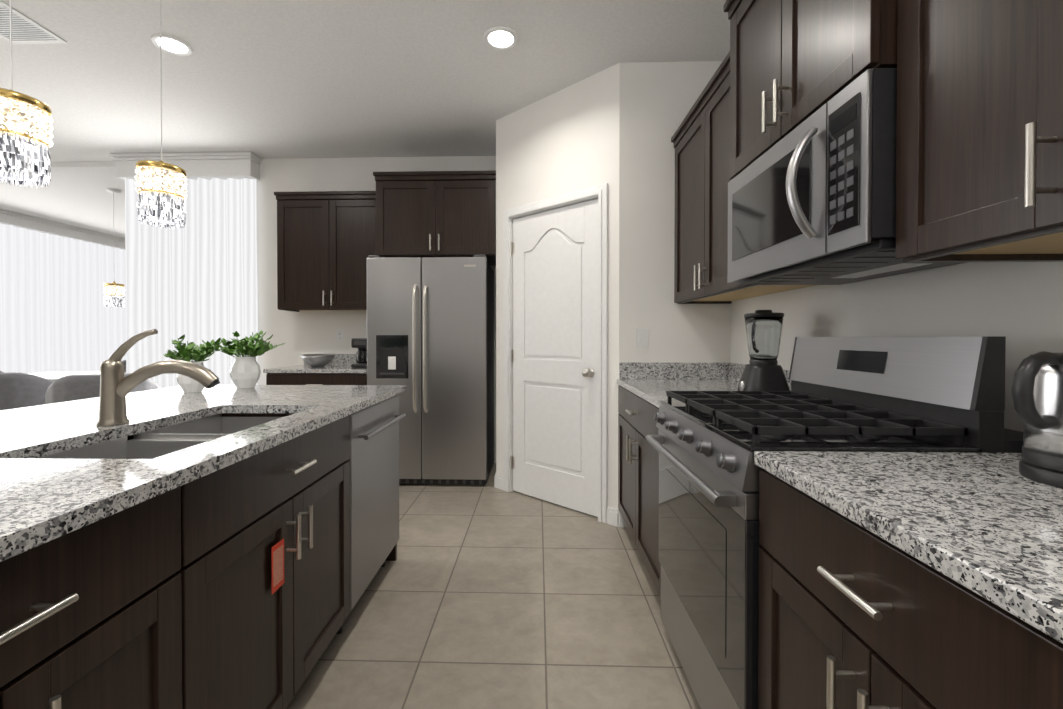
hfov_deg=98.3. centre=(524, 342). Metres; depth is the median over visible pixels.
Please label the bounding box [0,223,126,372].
curtain
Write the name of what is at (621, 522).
baseboard
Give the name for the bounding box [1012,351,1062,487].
kettle
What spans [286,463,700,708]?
floor
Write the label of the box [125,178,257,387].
curtain
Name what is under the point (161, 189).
pendant light
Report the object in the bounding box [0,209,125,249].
curtain valance
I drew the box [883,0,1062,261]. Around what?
upper cabinet
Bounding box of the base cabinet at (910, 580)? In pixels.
[617,362,1062,708]
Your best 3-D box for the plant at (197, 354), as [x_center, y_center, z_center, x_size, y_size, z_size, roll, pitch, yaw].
[-1.534,0.096,2.110,0.232,0.265,0.227,0,1,2]
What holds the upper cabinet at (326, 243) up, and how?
attached to the wall at (300, 332)
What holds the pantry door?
in the wall at (563, 141)
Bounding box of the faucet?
[96,329,219,425]
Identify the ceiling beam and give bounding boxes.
[51,161,115,170]
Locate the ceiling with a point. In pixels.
(269, 79)
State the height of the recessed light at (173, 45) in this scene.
0.010 m
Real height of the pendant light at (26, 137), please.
1.164 m
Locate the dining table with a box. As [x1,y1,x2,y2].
[27,371,125,380]
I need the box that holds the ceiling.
[0,0,729,238]
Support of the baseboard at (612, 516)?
attached to the wall at (563, 141)
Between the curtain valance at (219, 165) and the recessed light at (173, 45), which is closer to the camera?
the recessed light at (173, 45)
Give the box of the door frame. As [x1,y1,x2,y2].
[503,183,607,522]
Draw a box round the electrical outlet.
[336,330,343,341]
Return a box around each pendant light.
[0,0,52,187]
[103,188,124,306]
[135,0,187,228]
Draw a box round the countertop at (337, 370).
[263,354,366,384]
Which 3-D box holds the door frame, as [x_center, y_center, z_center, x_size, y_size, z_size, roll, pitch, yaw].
[0.213,0.069,3.189,0.913,2.109,0.124,1,1,43]
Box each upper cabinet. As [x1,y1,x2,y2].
[274,191,375,311]
[373,170,495,264]
[671,68,814,303]
[723,0,890,179]
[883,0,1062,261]
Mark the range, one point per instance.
(895, 394)
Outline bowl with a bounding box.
[300,354,334,366]
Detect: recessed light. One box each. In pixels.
[151,34,192,55]
[484,26,517,49]
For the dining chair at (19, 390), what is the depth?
3.77 m
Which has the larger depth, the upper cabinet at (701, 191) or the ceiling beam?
the ceiling beam
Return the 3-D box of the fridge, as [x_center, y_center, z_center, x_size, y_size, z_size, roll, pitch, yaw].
[-0.744,0.220,3.853,0.928,1.792,0.752,0,1,2]
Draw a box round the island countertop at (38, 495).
[0,385,405,548]
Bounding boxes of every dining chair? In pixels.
[0,372,53,409]
[45,373,160,403]
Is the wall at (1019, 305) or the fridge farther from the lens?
the fridge
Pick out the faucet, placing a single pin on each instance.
(117, 386)
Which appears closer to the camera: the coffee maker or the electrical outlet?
the coffee maker
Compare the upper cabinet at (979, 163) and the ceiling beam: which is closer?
the upper cabinet at (979, 163)
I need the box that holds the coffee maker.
[351,338,366,367]
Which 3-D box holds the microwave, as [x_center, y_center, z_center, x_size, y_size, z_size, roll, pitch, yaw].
[0.946,-0.409,1.381,0.512,0.395,0.748,0,1,2]
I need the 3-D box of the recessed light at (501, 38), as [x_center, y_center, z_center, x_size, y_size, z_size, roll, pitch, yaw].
[-0.129,-1.685,2.551,0.190,0.010,0.190,0,1,2]
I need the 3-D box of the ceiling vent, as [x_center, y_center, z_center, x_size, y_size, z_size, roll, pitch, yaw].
[-2.734,-1.684,2.430,0.320,0.009,0.320,0,1,2]
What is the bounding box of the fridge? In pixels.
[367,255,493,484]
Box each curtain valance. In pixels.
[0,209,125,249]
[110,152,261,180]
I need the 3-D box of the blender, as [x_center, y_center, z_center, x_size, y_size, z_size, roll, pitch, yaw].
[1.010,0.046,1.951,0.185,0.367,0.196,0,1,2]
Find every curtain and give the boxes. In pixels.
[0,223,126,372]
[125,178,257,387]
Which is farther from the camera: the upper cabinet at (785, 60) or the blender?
the blender
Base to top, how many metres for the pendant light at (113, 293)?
1.319 m
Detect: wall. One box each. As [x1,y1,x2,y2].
[256,156,495,462]
[496,63,619,526]
[619,61,730,526]
[730,262,1062,431]
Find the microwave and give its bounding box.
[727,68,965,284]
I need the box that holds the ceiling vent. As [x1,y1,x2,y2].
[0,1,66,43]
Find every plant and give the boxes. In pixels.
[163,334,222,392]
[214,331,284,388]
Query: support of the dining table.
on the floor
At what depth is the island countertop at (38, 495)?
1.12 m
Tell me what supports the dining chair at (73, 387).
on the floor
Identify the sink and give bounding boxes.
[20,409,299,456]
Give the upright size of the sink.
0.211 m
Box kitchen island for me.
[0,389,405,708]
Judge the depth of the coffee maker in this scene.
3.81 m
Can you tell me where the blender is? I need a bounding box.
[737,310,789,390]
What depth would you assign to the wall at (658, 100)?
2.78 m
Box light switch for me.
[636,328,647,346]
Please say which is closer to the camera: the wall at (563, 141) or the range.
the range
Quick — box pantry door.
[511,199,597,516]
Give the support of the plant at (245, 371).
on the island countertop at (38, 495)
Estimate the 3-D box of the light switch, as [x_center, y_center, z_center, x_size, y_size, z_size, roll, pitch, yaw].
[0.718,-0.028,2.787,0.072,0.116,0.008,0,1,2]
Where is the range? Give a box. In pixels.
[645,336,1022,708]
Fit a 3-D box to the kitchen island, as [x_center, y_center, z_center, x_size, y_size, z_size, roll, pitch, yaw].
[-0.967,0.710,0.764,0.680,0.874,3.275,0,1,1]
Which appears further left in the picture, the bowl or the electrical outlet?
the bowl
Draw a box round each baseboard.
[495,474,618,526]
[619,511,623,526]

